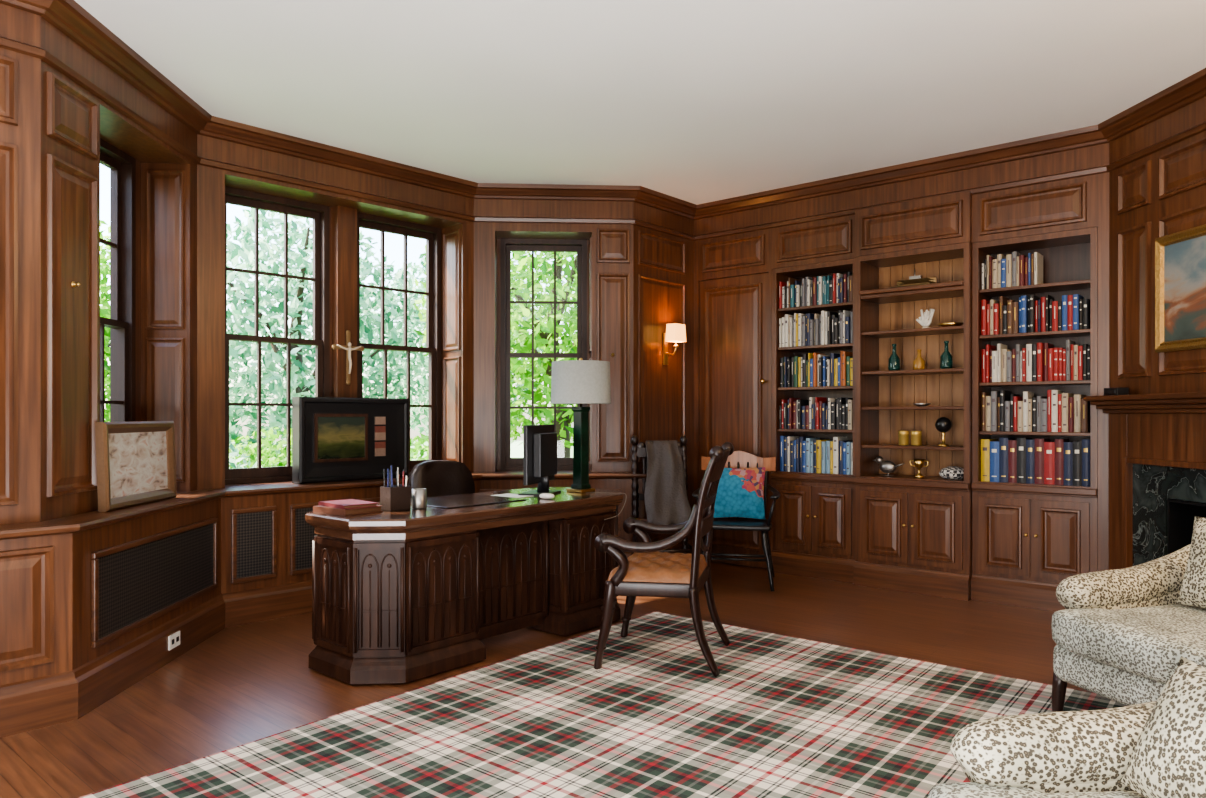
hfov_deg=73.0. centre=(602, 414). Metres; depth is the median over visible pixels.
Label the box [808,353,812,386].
book
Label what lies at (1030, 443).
book
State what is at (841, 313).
book
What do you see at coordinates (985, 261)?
book
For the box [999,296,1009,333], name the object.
book
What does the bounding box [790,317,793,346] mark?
book
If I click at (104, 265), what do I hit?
tree
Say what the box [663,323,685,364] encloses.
wall sconce
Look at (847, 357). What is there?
book
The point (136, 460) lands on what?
framed picture
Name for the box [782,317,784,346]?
book
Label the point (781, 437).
book
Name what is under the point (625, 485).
trim
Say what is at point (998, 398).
book
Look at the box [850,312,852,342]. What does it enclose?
book
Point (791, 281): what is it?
book
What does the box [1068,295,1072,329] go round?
book
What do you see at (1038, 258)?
book
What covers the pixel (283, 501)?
trim
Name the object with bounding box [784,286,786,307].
book
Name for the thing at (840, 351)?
book
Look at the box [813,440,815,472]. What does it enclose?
book
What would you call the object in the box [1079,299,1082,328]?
book
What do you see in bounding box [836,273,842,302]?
book
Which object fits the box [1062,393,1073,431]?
book
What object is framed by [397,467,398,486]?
pen
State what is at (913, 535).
bookcase
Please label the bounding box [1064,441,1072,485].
book
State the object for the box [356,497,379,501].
air vent
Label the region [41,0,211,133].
trim
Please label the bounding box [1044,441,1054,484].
book
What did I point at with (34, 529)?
trim
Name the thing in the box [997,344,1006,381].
book
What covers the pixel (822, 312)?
book
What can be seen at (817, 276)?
book
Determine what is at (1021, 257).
book
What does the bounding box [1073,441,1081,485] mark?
book
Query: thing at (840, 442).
book
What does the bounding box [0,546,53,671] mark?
wall panel
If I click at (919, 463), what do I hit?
trophy cup
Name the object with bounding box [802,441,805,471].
book
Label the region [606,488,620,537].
air vent
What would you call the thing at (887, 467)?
bird figurine
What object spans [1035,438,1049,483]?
book
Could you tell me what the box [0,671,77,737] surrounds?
baseboard
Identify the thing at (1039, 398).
book
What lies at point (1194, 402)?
mantel shelf
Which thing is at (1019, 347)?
book
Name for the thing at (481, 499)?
desk pad
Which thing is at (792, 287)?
book
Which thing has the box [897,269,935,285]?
boat
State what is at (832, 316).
book
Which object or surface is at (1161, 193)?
wall
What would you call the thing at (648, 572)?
armchair
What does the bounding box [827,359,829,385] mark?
book
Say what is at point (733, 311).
door
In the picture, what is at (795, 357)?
book
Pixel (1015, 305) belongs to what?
book
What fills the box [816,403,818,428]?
book
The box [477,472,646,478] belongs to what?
trim
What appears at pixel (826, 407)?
book
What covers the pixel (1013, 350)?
book
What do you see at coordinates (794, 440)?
book
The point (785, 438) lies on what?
book
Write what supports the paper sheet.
on the desk
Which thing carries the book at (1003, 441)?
on the bookcase at (1027, 539)
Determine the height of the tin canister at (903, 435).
0.105 m
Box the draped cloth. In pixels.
[644,440,691,524]
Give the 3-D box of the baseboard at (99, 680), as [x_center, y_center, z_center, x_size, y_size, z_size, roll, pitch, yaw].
[-2.204,1.150,4.072,0.036,0.200,1.450,0,0,-2]
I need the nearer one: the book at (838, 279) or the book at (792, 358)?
the book at (838, 279)
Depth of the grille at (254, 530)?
4.93 m
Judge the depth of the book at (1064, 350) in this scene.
5.22 m
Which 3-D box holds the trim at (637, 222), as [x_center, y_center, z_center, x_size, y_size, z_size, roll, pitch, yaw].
[0.516,-1.518,6.690,0.028,0.045,0.830,0,0,41]
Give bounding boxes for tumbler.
[412,488,425,508]
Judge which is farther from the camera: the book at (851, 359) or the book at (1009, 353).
the book at (851, 359)
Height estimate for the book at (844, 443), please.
0.240 m
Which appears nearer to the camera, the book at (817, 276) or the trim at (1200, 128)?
the trim at (1200, 128)
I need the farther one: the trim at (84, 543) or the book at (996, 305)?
the book at (996, 305)
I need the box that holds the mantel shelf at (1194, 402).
[1083,392,1205,412]
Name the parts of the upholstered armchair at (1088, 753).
arm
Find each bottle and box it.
[888,344,899,370]
[913,349,924,369]
[940,341,952,368]
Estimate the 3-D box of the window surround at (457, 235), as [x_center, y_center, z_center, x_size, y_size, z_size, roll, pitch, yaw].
[-1.854,-0.260,5.728,0.400,3.020,2.033,0,0,44]
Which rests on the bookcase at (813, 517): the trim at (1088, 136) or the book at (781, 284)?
the book at (781, 284)
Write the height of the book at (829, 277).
0.222 m
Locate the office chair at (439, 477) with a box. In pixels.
[409,460,474,498]
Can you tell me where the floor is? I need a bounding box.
[0,561,1089,797]
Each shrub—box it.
[229,427,291,468]
[229,443,261,468]
[410,433,427,459]
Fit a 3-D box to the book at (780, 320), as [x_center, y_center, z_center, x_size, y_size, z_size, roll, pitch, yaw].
[1.468,-0.656,6.580,0.015,0.231,0.178,0,0,40]
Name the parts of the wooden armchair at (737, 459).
armrest, crest rail, seat, leg, leg, armrest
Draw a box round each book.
[313,505,382,515]
[319,499,377,508]
[779,282,786,307]
[779,318,781,346]
[779,406,781,428]
[780,358,783,386]
[780,436,789,470]
[782,287,783,307]
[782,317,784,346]
[782,399,786,428]
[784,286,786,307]
[784,357,786,386]
[784,403,786,428]
[784,437,786,470]
[785,314,793,346]
[787,357,790,386]
[787,400,788,428]
[787,436,799,471]
[788,278,799,307]
[788,316,793,346]
[788,360,790,386]
[789,398,800,428]
[790,285,794,306]
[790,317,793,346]
[790,441,793,471]
[791,357,793,386]
[793,402,796,428]
[794,313,798,345]
[794,356,798,386]
[794,440,795,471]
[795,281,799,306]
[796,285,799,306]
[796,314,797,345]
[796,438,798,471]
[798,313,805,345]
[798,357,800,386]
[798,400,808,428]
[799,436,812,471]
[800,281,801,306]
[801,357,801,386]
[801,406,804,428]
[802,279,804,305]
[802,316,805,345]
[802,354,807,386]
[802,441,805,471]
[805,277,812,305]
[805,405,808,428]
[806,313,806,345]
[806,361,807,386]
[806,438,819,472]
[807,280,812,305]
[807,313,813,345]
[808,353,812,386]
[809,397,814,428]
[810,284,812,305]
[810,319,813,344]
[810,359,812,386]
[810,441,812,472]
[811,404,814,428]
[813,277,816,304]
[813,353,825,386]
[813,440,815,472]
[814,314,820,344]
[815,319,818,344]
[815,397,826,428]
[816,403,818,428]
[816,440,829,472]
[817,276,818,304]
[817,354,829,386]
[819,276,821,304]
[819,315,820,344]
[819,357,822,385]
[819,401,827,428]
[821,311,826,344]
[821,441,825,472]
[822,276,826,303]
[822,403,827,428]
[823,356,829,385]
[824,281,826,303]
[825,312,826,344]
[825,406,827,428]
[826,358,829,385]
[826,440,832,472]
[827,275,832,303]
[827,311,837,343]
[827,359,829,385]
[828,398,839,428]
[829,280,832,303]
[830,353,839,385]
[830,441,832,473]
[831,315,837,343]
[831,402,834,428]
[833,273,835,302]
[833,437,846,473]
[834,318,837,343]
[834,359,837,385]
[835,399,839,428]
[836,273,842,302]
[838,279,839,302]
[838,310,842,343]
[838,357,839,385]
[839,440,852,473]
[840,278,842,302]
[840,312,842,343]
[840,351,842,385]
[840,398,844,428]
[842,351,852,385]
[842,404,844,428]
[843,274,846,301]
[843,310,849,343]
[843,442,845,473]
[845,317,849,342]
[845,398,852,428]
[846,356,852,385]
[846,441,852,474]
[847,272,852,301]
[848,400,852,429]
[849,275,852,301]
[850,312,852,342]
[850,358,852,385]
[851,443,852,474]
[981,300,989,334]
[981,392,990,430]
[981,439,996,481]
[982,263,983,288]
[982,349,985,381]
[984,260,986,288]
[986,304,989,334]
[986,345,995,381]
[986,396,990,430]
[987,255,995,288]
[989,256,994,288]
[990,300,998,334]
[990,350,994,381]
[990,441,998,481]
[991,391,999,430]
[992,259,996,287]
[992,351,996,381]
[993,303,998,334]
[997,254,1005,287]
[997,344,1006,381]
[997,397,999,430]
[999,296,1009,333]
[999,437,1014,481]
[1000,390,1010,430]
[1001,259,1005,287]
[1001,349,1011,381]
[1003,305,1006,333]
[1005,401,1009,430]
[1006,254,1011,286]
[1007,300,1016,333]
[1007,351,1011,381]
[1008,440,1016,482]
[1010,394,1019,430]
[1012,251,1021,286]
[1012,302,1018,332]
[1012,349,1015,381]
[1013,396,1022,431]
[1016,256,1018,285]
[1016,344,1025,381]
[1017,437,1031,482]
[1018,401,1022,431]
[1019,255,1026,285]
[1019,297,1020,332]
[1020,351,1021,381]
[1021,295,1027,332]
[1022,348,1025,381]
[1023,392,1033,431]
[1024,257,1027,284]
[1026,344,1031,380]
[1026,439,1034,483]
[1027,296,1028,332]
[1028,253,1031,284]
[1028,399,1031,431]
[1029,295,1039,331]
[1031,254,1033,284]
[1032,344,1036,380]
[1032,397,1036,431]
[1034,252,1042,284]
[1035,300,1037,331]
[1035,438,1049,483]
[1037,343,1042,380]
[1037,396,1046,431]
[1038,300,1040,331]
[1041,297,1045,331]
[1041,399,1046,431]
[1043,343,1053,380]
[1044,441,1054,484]
[1046,295,1053,330]
[1047,390,1051,431]
[1048,348,1052,380]
[1049,299,1054,330]
[1052,301,1057,330]
[1052,390,1062,431]
[1053,348,1057,380]
[1055,439,1068,484]
[1058,301,1061,330]
[1058,348,1065,380]
[1058,394,1061,431]
[1062,295,1067,329]
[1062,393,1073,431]
[1063,349,1065,380]
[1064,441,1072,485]
[1066,340,1074,379]
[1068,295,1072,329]
[1068,397,1073,431]
[1070,344,1073,379]
[1073,294,1083,329]
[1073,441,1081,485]
[1074,345,1079,379]
[1074,395,1085,431]
[1078,346,1082,379]
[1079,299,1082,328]
[1081,399,1089,431]
[1082,439,1089,486]
[1083,299,1089,328]
[1083,344,1089,379]
[1087,346,1089,379]
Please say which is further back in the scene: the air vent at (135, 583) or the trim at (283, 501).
the trim at (283, 501)
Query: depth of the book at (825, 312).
6.28 m
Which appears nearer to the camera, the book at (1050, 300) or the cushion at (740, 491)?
the book at (1050, 300)
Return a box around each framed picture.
[95,421,176,511]
[292,397,408,483]
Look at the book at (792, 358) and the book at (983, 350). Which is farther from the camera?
the book at (792, 358)
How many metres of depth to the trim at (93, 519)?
3.85 m
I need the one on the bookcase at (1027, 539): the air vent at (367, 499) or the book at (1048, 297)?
the book at (1048, 297)
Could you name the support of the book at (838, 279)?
on the bookcase at (813, 517)
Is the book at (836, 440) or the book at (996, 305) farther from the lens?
the book at (836, 440)
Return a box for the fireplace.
[1083,392,1205,569]
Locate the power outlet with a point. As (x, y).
(174, 639)
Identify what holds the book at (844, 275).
on the bookcase at (813, 517)
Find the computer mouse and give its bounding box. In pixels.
[540,493,554,498]
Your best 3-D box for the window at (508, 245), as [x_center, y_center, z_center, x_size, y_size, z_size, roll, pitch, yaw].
[-0.484,-0.490,6.681,0.700,1.880,0.120,0,0,-4]
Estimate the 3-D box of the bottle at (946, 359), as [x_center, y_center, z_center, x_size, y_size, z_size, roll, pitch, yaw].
[2.420,-0.421,5.743,0.084,0.200,0.084,0,0,40]
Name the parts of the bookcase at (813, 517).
door, shelf, shelf, shelf, shelf, panel, door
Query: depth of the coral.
5.82 m
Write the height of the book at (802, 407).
0.181 m
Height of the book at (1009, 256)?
0.217 m
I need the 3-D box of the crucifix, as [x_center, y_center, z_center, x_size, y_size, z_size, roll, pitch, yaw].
[-1.789,-0.405,5.746,0.045,0.390,0.248,0,0,44]
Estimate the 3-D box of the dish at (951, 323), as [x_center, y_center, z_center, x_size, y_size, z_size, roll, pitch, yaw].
[2.443,-0.626,5.724,0.170,0.030,0.170,0,0,40]
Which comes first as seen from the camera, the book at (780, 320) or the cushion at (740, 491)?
the cushion at (740, 491)
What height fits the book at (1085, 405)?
0.210 m
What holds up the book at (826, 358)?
on the bookcase at (813, 517)
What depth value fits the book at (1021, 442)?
5.37 m
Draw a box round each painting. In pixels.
[318,417,364,458]
[1155,224,1205,352]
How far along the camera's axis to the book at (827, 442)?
6.28 m
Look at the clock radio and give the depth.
4.79 m
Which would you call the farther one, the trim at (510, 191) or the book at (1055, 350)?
the trim at (510, 191)
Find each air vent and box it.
[91,517,217,647]
[231,506,276,583]
[290,502,318,574]
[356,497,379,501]
[479,489,511,492]
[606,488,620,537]
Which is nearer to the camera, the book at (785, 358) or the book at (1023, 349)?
the book at (1023, 349)
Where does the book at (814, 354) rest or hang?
on the bookcase at (813, 517)
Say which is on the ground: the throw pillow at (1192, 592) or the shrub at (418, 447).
the shrub at (418, 447)
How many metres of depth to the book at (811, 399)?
6.36 m
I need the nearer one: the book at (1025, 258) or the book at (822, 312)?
the book at (1025, 258)
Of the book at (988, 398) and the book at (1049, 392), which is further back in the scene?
the book at (988, 398)
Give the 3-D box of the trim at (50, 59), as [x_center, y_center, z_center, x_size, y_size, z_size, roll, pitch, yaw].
[-2.376,-1.518,4.135,0.029,0.045,1.452,0,0,-2]
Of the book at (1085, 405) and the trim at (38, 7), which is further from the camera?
the book at (1085, 405)
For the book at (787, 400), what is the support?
on the bookcase at (813, 517)
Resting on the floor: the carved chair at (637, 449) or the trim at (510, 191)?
the carved chair at (637, 449)
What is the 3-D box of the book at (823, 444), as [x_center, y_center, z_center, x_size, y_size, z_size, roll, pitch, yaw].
[1.753,0.328,6.353,0.030,0.244,0.178,0,0,40]
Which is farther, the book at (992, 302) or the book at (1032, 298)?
the book at (992, 302)
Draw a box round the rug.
[79,611,1126,797]
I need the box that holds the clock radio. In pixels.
[1104,388,1128,395]
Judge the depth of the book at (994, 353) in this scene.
5.47 m
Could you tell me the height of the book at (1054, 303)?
0.192 m
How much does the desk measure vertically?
0.763 m
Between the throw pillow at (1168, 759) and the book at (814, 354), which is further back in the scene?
the book at (814, 354)
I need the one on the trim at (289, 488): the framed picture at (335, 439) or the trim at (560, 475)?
the framed picture at (335, 439)
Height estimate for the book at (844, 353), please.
0.260 m
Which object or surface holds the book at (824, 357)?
on the bookcase at (813, 517)
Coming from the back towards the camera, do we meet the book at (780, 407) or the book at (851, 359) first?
the book at (780, 407)
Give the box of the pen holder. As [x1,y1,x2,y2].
[380,485,410,511]
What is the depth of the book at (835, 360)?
6.23 m
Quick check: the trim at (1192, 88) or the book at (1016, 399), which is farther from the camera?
the book at (1016, 399)
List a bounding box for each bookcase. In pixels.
[770,258,854,582]
[853,242,971,600]
[971,227,1097,611]
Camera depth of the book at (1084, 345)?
5.13 m
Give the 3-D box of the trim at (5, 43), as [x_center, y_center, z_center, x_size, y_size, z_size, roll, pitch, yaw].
[-3.166,-1.518,2.470,0.031,0.045,2.514,0,0,41]
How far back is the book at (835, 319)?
6.22 m
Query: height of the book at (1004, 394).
0.276 m
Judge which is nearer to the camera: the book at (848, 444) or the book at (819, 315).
the book at (848, 444)
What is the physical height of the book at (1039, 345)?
0.250 m
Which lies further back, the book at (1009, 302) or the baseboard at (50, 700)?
the book at (1009, 302)
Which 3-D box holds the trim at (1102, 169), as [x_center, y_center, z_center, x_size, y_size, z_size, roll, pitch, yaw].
[1.939,-1.518,6.003,3.071,0.045,0.030,0,0,40]
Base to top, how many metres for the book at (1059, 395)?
0.244 m
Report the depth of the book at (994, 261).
5.49 m
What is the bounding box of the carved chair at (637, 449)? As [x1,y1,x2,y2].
[631,435,693,553]
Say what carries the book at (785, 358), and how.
on the bookcase at (813, 517)
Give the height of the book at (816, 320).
0.206 m
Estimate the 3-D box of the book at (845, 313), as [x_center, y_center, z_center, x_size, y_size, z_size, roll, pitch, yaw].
[1.877,-0.667,6.233,0.015,0.252,0.178,0,0,41]
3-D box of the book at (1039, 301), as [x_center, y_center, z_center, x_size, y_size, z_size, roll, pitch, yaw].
[2.895,-0.645,5.372,0.015,0.210,0.178,0,0,41]
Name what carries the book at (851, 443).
on the bookcase at (813, 517)
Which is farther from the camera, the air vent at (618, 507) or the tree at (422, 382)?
the tree at (422, 382)
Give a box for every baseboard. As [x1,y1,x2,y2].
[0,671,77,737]
[72,594,224,718]
[221,580,311,627]
[668,540,692,553]
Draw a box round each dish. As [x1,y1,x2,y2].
[912,403,931,405]
[938,322,963,326]
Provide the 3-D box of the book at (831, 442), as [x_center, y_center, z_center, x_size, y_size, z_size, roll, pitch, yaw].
[1.805,0.326,6.310,0.024,0.247,0.178,0,0,40]
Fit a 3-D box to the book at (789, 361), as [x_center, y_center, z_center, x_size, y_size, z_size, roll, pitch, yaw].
[1.531,-0.329,6.534,0.016,0.217,0.178,0,0,40]
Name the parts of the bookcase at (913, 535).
door, shelf, shelf, shelf, shelf, shelf, panel, door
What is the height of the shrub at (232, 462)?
2.125 m
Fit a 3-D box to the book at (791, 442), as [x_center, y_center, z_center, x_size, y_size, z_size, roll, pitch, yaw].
[1.553,0.328,6.533,0.031,0.243,0.178,0,0,41]
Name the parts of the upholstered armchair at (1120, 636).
leg, seat, arm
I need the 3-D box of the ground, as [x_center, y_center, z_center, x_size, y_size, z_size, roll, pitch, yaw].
[0.000,1.950,31.000,80.000,0.100,58.000,0,0,0]
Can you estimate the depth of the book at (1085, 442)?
5.13 m
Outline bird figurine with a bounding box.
[872,456,904,475]
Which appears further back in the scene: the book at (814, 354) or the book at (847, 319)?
the book at (814, 354)
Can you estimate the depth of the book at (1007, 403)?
5.43 m
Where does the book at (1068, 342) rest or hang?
on the bookcase at (1027, 539)
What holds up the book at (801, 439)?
on the bookcase at (813, 517)
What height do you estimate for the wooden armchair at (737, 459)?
0.973 m
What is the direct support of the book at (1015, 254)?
on the bookcase at (1027, 539)
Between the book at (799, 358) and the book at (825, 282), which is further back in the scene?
the book at (799, 358)
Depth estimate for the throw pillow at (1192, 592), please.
3.20 m
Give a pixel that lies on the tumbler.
(418, 494)
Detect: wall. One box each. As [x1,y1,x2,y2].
[0,3,40,524]
[474,199,632,472]
[633,202,693,541]
[694,143,1108,570]
[1109,96,1205,394]
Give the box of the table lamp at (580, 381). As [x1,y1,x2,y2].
[551,358,610,492]
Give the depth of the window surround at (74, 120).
3.78 m
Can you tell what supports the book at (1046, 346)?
on the bookcase at (1027, 539)
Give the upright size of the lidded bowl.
0.090 m
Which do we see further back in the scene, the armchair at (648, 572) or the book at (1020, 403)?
the book at (1020, 403)
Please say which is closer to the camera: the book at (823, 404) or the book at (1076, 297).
the book at (1076, 297)
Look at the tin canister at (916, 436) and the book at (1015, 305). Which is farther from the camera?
the tin canister at (916, 436)
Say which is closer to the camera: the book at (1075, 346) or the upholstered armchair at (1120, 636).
the upholstered armchair at (1120, 636)
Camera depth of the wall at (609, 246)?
6.37 m
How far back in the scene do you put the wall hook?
3.62 m
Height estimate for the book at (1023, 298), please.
0.244 m
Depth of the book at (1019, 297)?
5.39 m
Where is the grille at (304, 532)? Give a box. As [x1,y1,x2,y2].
[295,507,316,569]
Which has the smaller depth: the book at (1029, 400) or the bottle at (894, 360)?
the book at (1029, 400)
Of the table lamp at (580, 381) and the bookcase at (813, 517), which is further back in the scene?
the bookcase at (813, 517)
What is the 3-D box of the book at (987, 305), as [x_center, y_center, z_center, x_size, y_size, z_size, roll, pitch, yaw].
[2.664,-0.645,5.586,0.023,0.209,0.178,0,0,40]
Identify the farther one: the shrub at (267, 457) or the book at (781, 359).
the shrub at (267, 457)
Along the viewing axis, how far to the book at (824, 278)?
6.30 m
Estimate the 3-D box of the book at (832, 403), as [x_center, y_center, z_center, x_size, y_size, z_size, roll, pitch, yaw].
[1.811,0.006,6.297,0.032,0.207,0.178,0,0,40]
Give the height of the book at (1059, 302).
0.190 m
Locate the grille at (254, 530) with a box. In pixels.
[237,511,271,577]
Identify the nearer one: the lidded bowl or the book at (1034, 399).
the book at (1034, 399)
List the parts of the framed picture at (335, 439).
frame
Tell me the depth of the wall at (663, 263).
6.67 m
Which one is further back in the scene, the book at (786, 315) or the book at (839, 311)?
the book at (786, 315)
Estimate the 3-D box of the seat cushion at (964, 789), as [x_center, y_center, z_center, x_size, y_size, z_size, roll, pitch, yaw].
[1.053,0.859,1.456,0.755,0.165,0.700,0,0,-3]
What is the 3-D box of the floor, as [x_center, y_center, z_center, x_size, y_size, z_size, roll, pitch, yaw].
[-0.219,1.310,2.489,8.402,0.120,10.217,0,0,0]
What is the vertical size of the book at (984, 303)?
0.242 m
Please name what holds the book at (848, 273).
on the bookcase at (813, 517)
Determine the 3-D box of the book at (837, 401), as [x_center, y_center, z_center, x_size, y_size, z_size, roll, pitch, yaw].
[1.842,-0.006,6.282,0.034,0.231,0.178,0,0,40]
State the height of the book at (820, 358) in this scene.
0.225 m
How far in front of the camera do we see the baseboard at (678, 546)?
6.82 m
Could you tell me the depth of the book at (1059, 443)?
5.22 m
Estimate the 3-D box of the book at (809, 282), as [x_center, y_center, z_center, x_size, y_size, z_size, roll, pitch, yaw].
[1.655,-0.953,6.423,0.019,0.206,0.178,0,0,41]
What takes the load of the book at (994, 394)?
on the bookcase at (1027, 539)
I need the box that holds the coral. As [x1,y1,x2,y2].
[916,309,934,327]
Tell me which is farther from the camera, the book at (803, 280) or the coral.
the book at (803, 280)
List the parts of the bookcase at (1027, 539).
door, shelf, shelf, shelf, shelf, panel, door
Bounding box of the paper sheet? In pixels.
[491,493,529,497]
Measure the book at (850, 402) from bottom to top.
0.225 m
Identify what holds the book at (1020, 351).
on the bookcase at (1027, 539)
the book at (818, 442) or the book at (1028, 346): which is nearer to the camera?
the book at (1028, 346)
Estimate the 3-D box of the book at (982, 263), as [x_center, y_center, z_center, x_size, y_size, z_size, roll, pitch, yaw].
[2.638,-0.941,5.608,0.016,0.181,0.178,0,0,40]
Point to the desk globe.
(943, 424)
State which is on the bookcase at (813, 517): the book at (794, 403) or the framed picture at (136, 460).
the book at (794, 403)
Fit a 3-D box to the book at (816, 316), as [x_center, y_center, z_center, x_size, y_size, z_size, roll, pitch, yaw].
[1.707,-0.665,6.410,0.019,0.248,0.178,0,0,41]
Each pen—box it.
[387,469,388,486]
[391,465,392,486]
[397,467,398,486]
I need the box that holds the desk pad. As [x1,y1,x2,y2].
[411,495,526,508]
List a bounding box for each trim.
[0,0,52,15]
[0,36,45,58]
[0,522,79,539]
[0,533,71,684]
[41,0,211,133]
[41,51,200,163]
[42,490,226,532]
[72,498,220,669]
[198,116,477,198]
[198,157,474,221]
[206,473,481,497]
[221,480,479,593]
[474,183,639,201]
[474,216,634,224]
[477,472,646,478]
[480,479,644,552]
[633,186,696,219]
[633,219,693,240]
[694,125,1108,219]
[694,165,1107,240]
[1098,68,1205,142]
[1106,122,1205,171]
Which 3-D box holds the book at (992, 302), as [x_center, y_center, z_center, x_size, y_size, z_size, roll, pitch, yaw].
[2.678,-0.659,5.566,0.025,0.238,0.178,0,0,40]
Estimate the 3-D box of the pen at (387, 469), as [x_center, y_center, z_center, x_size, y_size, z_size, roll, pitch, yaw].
[-1.085,0.372,4.113,0.008,0.200,0.012,0,0,14]
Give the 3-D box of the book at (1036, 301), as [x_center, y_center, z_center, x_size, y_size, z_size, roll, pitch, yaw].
[2.890,-0.645,5.395,0.021,0.208,0.178,0,0,40]
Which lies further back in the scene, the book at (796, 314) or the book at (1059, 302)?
the book at (796, 314)
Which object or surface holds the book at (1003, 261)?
on the bookcase at (1027, 539)
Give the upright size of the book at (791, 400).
0.245 m
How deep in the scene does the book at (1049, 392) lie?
5.27 m
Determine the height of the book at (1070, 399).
0.223 m
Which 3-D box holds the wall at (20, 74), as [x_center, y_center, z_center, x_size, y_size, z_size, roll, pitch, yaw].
[-3.308,-0.260,2.586,0.382,3.020,2.502,0,0,41]
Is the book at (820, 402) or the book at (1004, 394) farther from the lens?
the book at (820, 402)
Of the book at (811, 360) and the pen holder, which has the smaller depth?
the pen holder
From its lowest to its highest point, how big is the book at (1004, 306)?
0.192 m
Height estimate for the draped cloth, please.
0.596 m
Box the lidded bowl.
[939,466,963,479]
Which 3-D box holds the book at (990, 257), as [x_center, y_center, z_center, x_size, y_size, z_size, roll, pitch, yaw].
[2.665,-0.960,5.561,0.015,0.218,0.178,0,0,41]
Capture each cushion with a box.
[714,467,764,518]
[928,782,1145,797]
[1051,604,1205,684]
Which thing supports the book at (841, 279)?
on the bookcase at (813, 517)
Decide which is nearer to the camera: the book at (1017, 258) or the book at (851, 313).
the book at (1017, 258)
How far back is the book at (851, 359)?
6.14 m
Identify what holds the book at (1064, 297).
on the bookcase at (1027, 539)
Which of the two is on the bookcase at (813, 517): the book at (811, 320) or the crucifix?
the book at (811, 320)
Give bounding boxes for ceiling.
[74,0,1205,204]
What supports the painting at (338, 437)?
attached to the framed picture at (335, 439)
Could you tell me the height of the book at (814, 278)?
0.219 m
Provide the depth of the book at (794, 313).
6.44 m
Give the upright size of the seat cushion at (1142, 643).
0.170 m
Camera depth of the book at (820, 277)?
6.30 m
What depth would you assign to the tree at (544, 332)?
11.17 m
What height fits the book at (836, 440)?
0.281 m
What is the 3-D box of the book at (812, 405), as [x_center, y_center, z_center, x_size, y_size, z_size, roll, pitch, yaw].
[1.686,0.013,6.401,0.029,0.193,0.178,0,0,41]
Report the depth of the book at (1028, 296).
5.37 m
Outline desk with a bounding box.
[305,487,625,683]
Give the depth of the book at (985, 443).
5.51 m
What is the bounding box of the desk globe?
[935,417,951,445]
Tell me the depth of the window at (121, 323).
4.63 m
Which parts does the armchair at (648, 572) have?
leg, leg, armrest, seat frame, seat, armrest, leg, backrest, leg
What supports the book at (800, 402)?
on the bookcase at (813, 517)
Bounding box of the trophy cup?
[910,459,928,477]
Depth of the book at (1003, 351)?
5.46 m
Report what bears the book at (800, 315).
on the bookcase at (813, 517)
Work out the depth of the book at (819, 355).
6.34 m
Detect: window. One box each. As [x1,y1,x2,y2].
[100,138,135,421]
[225,186,328,484]
[357,212,440,473]
[501,238,586,470]
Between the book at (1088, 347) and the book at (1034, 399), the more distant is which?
the book at (1034, 399)
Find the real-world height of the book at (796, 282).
0.211 m
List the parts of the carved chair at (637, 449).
leg, backrest, leg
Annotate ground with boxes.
[229,441,572,468]
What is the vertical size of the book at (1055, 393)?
0.271 m
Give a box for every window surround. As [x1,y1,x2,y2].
[41,17,196,521]
[197,134,473,489]
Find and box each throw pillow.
[1120,656,1205,797]
[1176,516,1205,607]
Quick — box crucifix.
[332,330,363,384]
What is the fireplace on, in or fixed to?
on the floor
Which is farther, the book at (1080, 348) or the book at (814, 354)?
the book at (814, 354)
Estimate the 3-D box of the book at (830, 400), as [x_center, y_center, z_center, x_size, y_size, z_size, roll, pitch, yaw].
[1.787,-0.010,6.310,0.020,0.240,0.178,0,0,40]
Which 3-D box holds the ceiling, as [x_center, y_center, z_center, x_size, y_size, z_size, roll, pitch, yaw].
[-0.219,-1.845,2.489,8.402,0.150,10.217,0,0,0]
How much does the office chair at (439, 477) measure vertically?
0.950 m
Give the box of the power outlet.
[168,631,179,649]
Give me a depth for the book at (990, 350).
5.51 m
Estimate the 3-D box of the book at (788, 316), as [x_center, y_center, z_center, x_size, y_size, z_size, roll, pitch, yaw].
[1.531,-0.662,6.541,0.017,0.242,0.178,0,0,40]
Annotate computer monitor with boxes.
[518,424,560,495]
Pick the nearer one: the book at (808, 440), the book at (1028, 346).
the book at (1028, 346)
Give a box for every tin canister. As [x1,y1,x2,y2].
[898,431,908,444]
[911,431,921,445]
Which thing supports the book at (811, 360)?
on the bookcase at (813, 517)
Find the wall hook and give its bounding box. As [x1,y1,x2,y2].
[71,281,79,287]
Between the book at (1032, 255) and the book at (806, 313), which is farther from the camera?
the book at (806, 313)
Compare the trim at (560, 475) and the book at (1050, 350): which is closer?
the book at (1050, 350)
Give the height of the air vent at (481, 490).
0.440 m
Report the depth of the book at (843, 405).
6.18 m
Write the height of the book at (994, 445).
0.272 m
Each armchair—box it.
[593,442,733,676]
[692,451,779,590]
[928,700,1156,797]
[1051,544,1205,711]
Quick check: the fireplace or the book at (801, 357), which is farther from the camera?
the book at (801, 357)
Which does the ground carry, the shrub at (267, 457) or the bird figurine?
the shrub at (267, 457)
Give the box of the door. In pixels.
[699,273,767,567]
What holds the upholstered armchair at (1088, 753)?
on the rug
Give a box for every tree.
[100,220,109,421]
[227,208,424,460]
[369,252,547,435]
[413,245,576,457]
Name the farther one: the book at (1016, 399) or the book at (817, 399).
the book at (817, 399)
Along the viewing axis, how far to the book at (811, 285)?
6.35 m
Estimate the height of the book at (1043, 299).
0.227 m
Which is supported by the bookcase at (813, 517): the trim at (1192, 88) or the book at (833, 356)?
the book at (833, 356)

